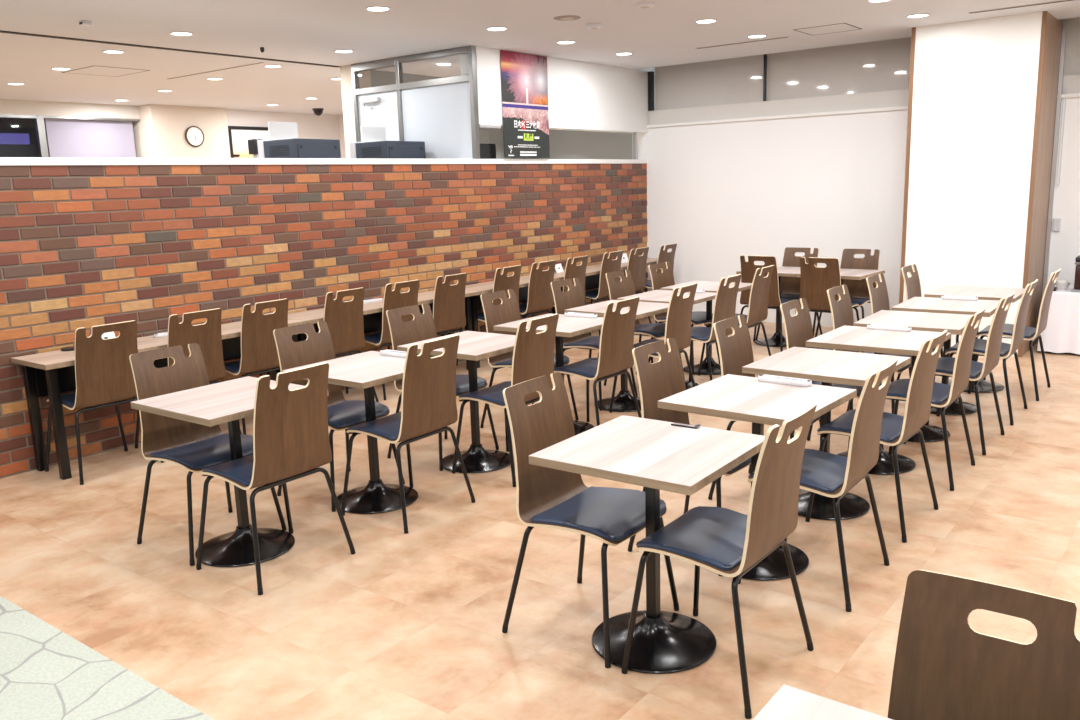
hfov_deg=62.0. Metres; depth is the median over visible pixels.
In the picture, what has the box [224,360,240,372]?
seat cushion
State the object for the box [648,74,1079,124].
trim
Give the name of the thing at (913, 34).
trim
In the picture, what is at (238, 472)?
seat cushion
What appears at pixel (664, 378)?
dining chair
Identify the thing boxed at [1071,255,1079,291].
dispenser
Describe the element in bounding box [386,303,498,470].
dining chair
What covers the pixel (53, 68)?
recessed light
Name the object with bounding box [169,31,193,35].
recessed light
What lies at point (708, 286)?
dining table
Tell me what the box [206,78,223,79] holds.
recessed light
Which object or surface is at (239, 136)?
notice board
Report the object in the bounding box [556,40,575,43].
recessed light
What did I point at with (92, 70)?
ceiling hatch
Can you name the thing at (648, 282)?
seat cushion
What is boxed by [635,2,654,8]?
detector
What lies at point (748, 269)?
dining chair
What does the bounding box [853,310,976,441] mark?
dining table
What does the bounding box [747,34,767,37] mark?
recessed light
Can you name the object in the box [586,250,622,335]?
dining chair
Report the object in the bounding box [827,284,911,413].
dining chair
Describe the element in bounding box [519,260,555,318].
dining chair
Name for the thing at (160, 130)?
wall pillar
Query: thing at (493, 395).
seat cushion
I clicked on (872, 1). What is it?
recessed light
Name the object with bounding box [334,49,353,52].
recessed light
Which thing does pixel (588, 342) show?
seat cushion
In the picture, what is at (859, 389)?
seat cushion
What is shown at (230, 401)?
dining table
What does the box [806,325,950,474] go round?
dining table
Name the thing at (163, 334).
tray
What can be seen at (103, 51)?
recessed light
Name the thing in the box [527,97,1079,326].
wall
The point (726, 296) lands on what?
dining chair
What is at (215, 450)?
seat cushion
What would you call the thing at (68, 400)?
seat cushion
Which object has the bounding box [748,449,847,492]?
seat cushion
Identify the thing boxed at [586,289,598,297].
seat cushion
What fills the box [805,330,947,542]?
dining chair
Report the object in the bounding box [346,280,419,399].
dining chair
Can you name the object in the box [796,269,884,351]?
dining table
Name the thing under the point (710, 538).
seat cushion
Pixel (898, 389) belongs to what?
seat cushion
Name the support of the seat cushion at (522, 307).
on the dining chair at (540, 294)
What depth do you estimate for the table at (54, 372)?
5.34 m
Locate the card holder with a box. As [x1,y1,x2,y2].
[671,424,700,428]
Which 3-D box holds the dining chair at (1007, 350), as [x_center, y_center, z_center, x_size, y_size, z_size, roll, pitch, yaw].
[2.974,-0.082,5.955,0.491,0.896,0.511,7,14,37]
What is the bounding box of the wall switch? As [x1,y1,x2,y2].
[1053,218,1061,230]
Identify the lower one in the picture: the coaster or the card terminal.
the coaster
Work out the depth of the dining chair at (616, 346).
5.55 m
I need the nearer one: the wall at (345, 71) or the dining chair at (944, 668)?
the dining chair at (944, 668)
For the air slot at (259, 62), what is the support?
attached to the ceiling
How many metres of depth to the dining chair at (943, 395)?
4.65 m
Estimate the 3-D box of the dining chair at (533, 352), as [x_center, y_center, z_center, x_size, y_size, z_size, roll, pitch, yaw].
[-0.170,0.187,5.087,0.491,0.896,0.511,7,14,36]
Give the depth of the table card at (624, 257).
10.13 m
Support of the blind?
attached to the window at (67, 136)
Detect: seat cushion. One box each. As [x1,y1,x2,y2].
[48,392,75,406]
[150,433,252,468]
[202,454,253,485]
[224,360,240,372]
[327,400,388,427]
[348,411,400,439]
[364,332,381,342]
[456,374,486,394]
[459,381,510,404]
[478,312,484,319]
[495,353,568,366]
[519,303,526,312]
[531,486,665,541]
[554,358,598,377]
[564,336,599,348]
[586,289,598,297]
[634,323,665,336]
[634,339,659,355]
[636,506,746,570]
[646,280,651,286]
[660,311,712,323]
[691,326,710,340]
[704,314,746,325]
[727,458,750,472]
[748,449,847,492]
[780,298,795,303]
[781,293,799,299]
[812,381,862,395]
[817,409,903,441]
[850,297,869,304]
[862,352,911,370]
[887,379,950,403]
[935,357,982,377]
[945,339,1010,355]
[976,323,1035,337]
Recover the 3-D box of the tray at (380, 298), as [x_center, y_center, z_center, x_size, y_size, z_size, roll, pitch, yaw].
[-1.377,-0.481,7.290,0.060,0.025,0.240,7,14,37]
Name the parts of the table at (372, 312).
leg, modesty panel, leg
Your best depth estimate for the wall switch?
8.18 m
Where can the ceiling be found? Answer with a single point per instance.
(666, 33)
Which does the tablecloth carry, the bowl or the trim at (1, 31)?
the bowl
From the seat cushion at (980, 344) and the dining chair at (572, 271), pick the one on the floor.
the dining chair at (572, 271)
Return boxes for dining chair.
[45,320,164,484]
[129,343,286,565]
[135,308,241,448]
[196,362,355,594]
[211,299,288,433]
[273,321,404,511]
[323,287,378,401]
[341,334,474,533]
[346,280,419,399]
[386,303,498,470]
[433,273,466,335]
[452,313,558,486]
[456,265,521,368]
[480,289,577,427]
[502,372,678,667]
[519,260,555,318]
[531,255,591,350]
[551,278,637,410]
[554,297,641,425]
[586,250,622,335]
[598,247,650,322]
[604,269,684,385]
[609,283,697,412]
[621,404,816,718]
[628,338,750,575]
[645,243,676,322]
[648,262,719,374]
[689,274,741,380]
[698,265,774,374]
[708,315,820,499]
[738,359,897,611]
[740,255,795,351]
[755,247,821,340]
[780,298,883,449]
[799,257,862,351]
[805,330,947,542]
[815,249,879,336]
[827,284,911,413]
[866,273,943,378]
[886,307,985,490]
[887,570,1079,719]
[896,264,961,379]
[903,292,1014,454]
[936,279,1037,424]
[968,268,1060,400]
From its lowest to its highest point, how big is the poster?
0.980 m
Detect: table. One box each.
[11,319,306,479]
[131,376,328,566]
[276,290,479,376]
[282,351,417,513]
[397,331,515,472]
[448,272,589,367]
[493,313,602,434]
[529,415,764,673]
[561,258,657,304]
[565,300,668,411]
[617,290,715,389]
[658,374,856,579]
[660,281,751,374]
[736,266,800,346]
[742,347,910,519]
[753,684,892,719]
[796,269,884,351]
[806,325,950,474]
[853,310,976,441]
[891,297,998,414]
[924,285,1024,392]
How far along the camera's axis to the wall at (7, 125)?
12.46 m
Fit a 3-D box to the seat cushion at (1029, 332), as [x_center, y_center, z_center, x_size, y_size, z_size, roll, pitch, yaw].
[3.411,-0.210,6.569,0.351,0.052,0.410,7,14,37]
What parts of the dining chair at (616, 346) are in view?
leg, leg, leg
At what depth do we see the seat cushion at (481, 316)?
8.02 m
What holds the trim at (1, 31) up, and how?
attached to the ceiling
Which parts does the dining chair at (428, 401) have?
leg, leg, leg, leg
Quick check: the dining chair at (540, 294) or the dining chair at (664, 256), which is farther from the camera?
the dining chair at (664, 256)
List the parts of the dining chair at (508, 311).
leg, leg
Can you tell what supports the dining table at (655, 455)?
on the floor
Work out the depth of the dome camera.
13.79 m
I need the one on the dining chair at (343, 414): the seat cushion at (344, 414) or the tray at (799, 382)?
the seat cushion at (344, 414)
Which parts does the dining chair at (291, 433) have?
leg, leg, leg, leg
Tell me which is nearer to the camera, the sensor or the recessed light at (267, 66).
the sensor
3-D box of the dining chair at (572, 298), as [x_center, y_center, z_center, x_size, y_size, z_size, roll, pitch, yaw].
[0.380,-0.140,6.663,0.491,0.896,0.511,7,14,36]
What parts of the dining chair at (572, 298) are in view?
leg, leg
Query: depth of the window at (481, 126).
10.50 m
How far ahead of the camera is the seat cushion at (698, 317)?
7.64 m
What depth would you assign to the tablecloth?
7.79 m
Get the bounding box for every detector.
[587,23,601,28]
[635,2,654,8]
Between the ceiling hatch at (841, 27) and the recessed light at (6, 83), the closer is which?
the ceiling hatch at (841, 27)
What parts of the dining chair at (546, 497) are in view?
leg, leg, leg, leg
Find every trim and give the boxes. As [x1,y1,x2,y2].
[0,30,340,67]
[0,157,647,165]
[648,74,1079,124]
[899,27,915,303]
[1022,12,1062,355]
[1042,23,1067,296]
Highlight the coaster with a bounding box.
[61,347,74,350]
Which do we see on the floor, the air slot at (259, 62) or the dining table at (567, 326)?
the dining table at (567, 326)
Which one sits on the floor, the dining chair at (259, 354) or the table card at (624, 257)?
the dining chair at (259, 354)
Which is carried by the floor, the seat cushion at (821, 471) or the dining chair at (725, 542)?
the dining chair at (725, 542)
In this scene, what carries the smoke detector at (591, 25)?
attached to the ceiling
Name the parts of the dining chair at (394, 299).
leg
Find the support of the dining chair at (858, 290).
on the floor
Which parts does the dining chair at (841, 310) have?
leg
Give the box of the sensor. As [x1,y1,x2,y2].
[79,20,91,26]
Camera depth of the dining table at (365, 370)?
4.62 m
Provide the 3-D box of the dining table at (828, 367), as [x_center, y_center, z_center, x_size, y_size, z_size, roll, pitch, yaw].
[1.392,0.362,4.387,0.596,0.719,0.606,7,14,38]
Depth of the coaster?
5.42 m
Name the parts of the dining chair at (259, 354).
leg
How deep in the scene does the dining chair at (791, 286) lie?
9.04 m
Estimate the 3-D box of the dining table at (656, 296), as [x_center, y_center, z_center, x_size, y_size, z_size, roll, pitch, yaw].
[1.022,-0.145,7.032,0.596,0.719,0.606,7,14,37]
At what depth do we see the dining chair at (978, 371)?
5.20 m
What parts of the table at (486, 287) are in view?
leg, modesty panel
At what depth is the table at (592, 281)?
9.83 m
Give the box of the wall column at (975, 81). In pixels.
[903,11,1042,356]
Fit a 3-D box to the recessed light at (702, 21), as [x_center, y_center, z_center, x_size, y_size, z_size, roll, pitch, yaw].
[1.329,-2.711,7.196,0.184,0.008,0.184,7,14,37]
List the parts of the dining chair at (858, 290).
leg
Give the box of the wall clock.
[185,126,203,146]
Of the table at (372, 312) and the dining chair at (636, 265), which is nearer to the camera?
the table at (372, 312)
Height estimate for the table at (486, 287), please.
0.702 m
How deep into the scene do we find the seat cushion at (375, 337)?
7.05 m
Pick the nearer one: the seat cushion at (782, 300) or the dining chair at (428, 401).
the dining chair at (428, 401)
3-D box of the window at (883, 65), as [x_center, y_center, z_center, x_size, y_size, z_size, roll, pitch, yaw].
[5.170,-2.719,7.586,9.820,0.500,0.100,7,14,37]
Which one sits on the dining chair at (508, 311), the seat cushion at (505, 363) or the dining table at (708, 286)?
the seat cushion at (505, 363)
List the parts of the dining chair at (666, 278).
leg, leg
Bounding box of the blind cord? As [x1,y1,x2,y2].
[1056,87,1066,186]
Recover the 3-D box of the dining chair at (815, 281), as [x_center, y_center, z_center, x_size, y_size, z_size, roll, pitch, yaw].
[2.603,-0.497,8.127,0.511,0.896,0.491,8,14,40]
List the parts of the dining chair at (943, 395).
leg, leg, leg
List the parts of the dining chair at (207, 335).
leg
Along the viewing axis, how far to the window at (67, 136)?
12.10 m
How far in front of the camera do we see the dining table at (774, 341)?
8.69 m
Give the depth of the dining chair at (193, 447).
4.21 m
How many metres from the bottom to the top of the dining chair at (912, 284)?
0.896 m
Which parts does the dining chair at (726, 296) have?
leg, leg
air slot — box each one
[168,62,263,78]
[695,36,788,48]
[968,0,1073,13]
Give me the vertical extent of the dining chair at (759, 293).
0.896 m
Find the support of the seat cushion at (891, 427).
on the dining chair at (896, 430)
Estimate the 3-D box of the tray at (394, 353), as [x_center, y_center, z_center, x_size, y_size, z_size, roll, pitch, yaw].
[-0.767,-0.034,4.820,0.230,0.025,0.062,7,14,36]
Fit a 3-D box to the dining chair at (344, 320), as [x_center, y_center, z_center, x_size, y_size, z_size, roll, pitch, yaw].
[-1.570,-0.090,6.722,0.491,0.896,0.511,7,14,37]
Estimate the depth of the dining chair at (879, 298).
6.37 m
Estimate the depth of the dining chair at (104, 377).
5.18 m
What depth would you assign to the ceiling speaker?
6.85 m
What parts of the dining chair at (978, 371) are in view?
leg, leg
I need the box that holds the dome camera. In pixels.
[312,108,323,115]
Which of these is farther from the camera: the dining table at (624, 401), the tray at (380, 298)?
the tray at (380, 298)
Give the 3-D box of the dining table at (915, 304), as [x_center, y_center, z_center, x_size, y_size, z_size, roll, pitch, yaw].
[2.776,-0.025,6.138,0.596,0.719,0.606,6,14,35]
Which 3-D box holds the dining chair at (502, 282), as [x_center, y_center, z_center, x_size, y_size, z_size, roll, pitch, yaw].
[-0.440,-0.407,8.158,0.491,0.896,0.511,6,14,36]
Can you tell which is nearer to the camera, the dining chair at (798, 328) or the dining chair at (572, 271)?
the dining chair at (798, 328)
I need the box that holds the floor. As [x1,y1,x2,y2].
[0,315,1079,719]
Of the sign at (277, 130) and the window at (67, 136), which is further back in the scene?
the window at (67, 136)
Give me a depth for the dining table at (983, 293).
6.63 m
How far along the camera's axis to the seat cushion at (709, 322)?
7.42 m
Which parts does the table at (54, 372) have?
leg, leg, modesty panel, leg, leg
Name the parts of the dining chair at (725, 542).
leg, leg, leg, leg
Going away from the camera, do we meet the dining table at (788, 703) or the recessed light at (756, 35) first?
the dining table at (788, 703)
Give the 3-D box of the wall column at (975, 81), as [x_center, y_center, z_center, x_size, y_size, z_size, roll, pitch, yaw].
[3.991,-1.543,8.176,0.978,2.840,0.920,7,14,37]
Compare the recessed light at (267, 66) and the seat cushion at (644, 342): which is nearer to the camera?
the seat cushion at (644, 342)
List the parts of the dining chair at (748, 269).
leg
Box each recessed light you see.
[6,83,24,84]
[50,67,70,69]
[102,50,124,53]
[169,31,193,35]
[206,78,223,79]
[263,65,282,67]
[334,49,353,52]
[365,6,390,11]
[486,26,507,30]
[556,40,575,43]
[615,52,632,54]
[694,19,717,23]
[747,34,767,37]
[867,0,889,2]
[906,13,929,17]
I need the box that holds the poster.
[500,50,549,157]
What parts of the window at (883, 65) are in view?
frame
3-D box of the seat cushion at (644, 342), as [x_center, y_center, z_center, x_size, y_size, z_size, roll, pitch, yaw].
[0.773,-0.087,6.368,0.351,0.052,0.410,6,14,35]
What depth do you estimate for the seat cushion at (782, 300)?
8.42 m
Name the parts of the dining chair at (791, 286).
leg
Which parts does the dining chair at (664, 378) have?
leg, leg, leg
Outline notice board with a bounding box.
[228,126,268,157]
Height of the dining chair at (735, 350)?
0.896 m
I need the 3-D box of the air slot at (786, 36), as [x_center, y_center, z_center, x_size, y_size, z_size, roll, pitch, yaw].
[1.882,-2.972,8.429,0.920,0.004,0.051,7,14,37]
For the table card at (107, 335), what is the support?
on the table at (54, 372)
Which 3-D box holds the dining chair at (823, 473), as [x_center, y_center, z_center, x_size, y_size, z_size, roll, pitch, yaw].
[1.119,0.441,3.588,0.491,0.896,0.511,6,14,36]
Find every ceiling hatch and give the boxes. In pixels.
[61,66,149,76]
[794,23,860,35]
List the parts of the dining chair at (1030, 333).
leg, leg, leg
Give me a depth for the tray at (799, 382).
3.88 m
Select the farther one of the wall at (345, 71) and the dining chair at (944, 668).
the wall at (345, 71)
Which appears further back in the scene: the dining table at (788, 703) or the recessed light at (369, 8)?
the recessed light at (369, 8)
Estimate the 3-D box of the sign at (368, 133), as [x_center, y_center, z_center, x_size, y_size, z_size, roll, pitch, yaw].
[-1.596,-2.166,8.636,0.060,0.150,0.310,7,14,37]
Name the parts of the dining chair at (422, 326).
leg, leg, leg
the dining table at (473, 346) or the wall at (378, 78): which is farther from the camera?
the wall at (378, 78)
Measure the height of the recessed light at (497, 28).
0.008 m
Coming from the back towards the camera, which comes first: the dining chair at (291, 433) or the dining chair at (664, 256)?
the dining chair at (664, 256)
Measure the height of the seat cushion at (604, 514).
0.052 m
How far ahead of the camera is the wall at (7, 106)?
11.78 m
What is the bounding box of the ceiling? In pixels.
[0,0,1079,114]
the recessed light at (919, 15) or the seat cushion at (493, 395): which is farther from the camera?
the recessed light at (919, 15)
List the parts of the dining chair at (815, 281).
leg, leg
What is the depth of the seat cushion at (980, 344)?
5.92 m
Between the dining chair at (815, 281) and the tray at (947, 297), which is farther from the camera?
the dining chair at (815, 281)
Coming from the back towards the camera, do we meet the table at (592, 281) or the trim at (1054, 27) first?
the table at (592, 281)
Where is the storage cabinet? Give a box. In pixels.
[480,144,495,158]
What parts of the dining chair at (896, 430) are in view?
leg, leg, leg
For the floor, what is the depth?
3.67 m
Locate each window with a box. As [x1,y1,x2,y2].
[0,114,139,157]
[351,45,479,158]
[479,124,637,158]
[648,17,1079,110]
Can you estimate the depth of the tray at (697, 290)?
7.06 m
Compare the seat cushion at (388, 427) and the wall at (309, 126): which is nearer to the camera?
the seat cushion at (388, 427)
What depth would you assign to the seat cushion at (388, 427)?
4.40 m
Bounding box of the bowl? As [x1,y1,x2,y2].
[1055,279,1069,289]
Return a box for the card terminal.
[248,139,263,157]
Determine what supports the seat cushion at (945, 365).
on the dining chair at (978, 371)
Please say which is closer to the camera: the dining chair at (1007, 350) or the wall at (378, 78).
the dining chair at (1007, 350)
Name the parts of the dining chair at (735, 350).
leg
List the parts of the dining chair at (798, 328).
leg, leg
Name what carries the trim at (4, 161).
on the wall at (86, 246)
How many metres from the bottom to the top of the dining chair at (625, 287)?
0.896 m
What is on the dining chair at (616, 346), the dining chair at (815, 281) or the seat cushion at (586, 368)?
the seat cushion at (586, 368)
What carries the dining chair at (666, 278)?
on the floor
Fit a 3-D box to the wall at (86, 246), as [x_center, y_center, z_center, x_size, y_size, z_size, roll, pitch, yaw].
[-1.381,-1.237,7.475,0.210,2.840,8.540,7,14,37]
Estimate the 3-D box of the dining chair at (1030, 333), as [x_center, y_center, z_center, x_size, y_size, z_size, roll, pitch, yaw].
[3.458,-0.211,6.533,0.491,0.896,0.511,7,14,37]
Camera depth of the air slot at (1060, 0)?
6.98 m
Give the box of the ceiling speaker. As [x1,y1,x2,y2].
[553,15,580,20]
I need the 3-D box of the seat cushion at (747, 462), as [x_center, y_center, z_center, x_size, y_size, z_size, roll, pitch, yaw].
[0.745,0.397,3.906,0.351,0.052,0.410,7,14,38]
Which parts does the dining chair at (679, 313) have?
leg, leg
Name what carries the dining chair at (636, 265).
on the floor
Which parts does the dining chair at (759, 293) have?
leg, leg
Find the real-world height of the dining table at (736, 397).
0.719 m
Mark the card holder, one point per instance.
(697, 425)
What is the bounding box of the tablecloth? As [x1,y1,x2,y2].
[1037,285,1079,354]
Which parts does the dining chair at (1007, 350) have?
leg, leg, leg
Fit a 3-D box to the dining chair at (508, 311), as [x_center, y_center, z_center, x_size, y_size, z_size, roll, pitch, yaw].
[-0.094,-0.004,6.046,0.491,0.896,0.511,6,14,36]
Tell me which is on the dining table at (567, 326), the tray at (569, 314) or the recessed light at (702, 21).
the tray at (569, 314)
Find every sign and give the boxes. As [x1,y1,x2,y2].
[268,122,297,139]
[361,126,386,141]
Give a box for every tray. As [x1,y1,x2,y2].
[154,332,167,337]
[363,297,382,303]
[380,349,406,357]
[564,312,596,317]
[678,288,704,292]
[758,374,811,386]
[867,324,911,331]
[941,295,977,300]
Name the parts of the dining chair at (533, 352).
leg, leg, leg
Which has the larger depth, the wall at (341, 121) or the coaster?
the wall at (341, 121)
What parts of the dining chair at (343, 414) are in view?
leg, leg, leg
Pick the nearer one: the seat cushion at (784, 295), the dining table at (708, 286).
the dining table at (708, 286)
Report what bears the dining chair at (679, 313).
on the floor
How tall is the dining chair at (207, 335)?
0.896 m
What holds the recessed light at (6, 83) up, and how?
in the ceiling
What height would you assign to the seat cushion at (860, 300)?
0.052 m
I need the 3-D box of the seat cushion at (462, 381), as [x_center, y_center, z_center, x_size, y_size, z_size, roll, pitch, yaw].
[-0.567,0.148,5.385,0.351,0.052,0.410,7,14,38]
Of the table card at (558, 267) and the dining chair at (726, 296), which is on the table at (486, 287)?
the table card at (558, 267)
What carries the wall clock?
attached to the wall pillar at (160, 130)
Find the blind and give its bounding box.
[44,118,135,157]
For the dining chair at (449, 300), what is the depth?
7.43 m
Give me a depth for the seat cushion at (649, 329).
7.03 m
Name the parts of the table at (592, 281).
modesty panel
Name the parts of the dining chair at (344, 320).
leg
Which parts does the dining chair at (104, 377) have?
leg, leg, leg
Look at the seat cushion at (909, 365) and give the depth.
5.72 m
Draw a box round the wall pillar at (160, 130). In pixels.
[132,104,230,157]
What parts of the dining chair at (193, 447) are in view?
leg, leg, leg, leg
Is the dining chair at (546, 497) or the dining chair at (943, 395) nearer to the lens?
the dining chair at (546, 497)
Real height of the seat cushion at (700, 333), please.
0.052 m
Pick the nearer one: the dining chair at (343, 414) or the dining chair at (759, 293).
the dining chair at (343, 414)
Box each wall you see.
[0,46,647,478]
[0,99,139,118]
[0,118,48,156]
[226,110,340,151]
[338,115,345,157]
[340,65,370,157]
[370,70,526,158]
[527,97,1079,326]
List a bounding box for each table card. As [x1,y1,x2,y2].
[102,332,114,338]
[554,263,563,272]
[621,253,627,262]
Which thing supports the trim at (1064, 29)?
attached to the wall at (722, 193)
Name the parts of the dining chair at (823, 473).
leg, leg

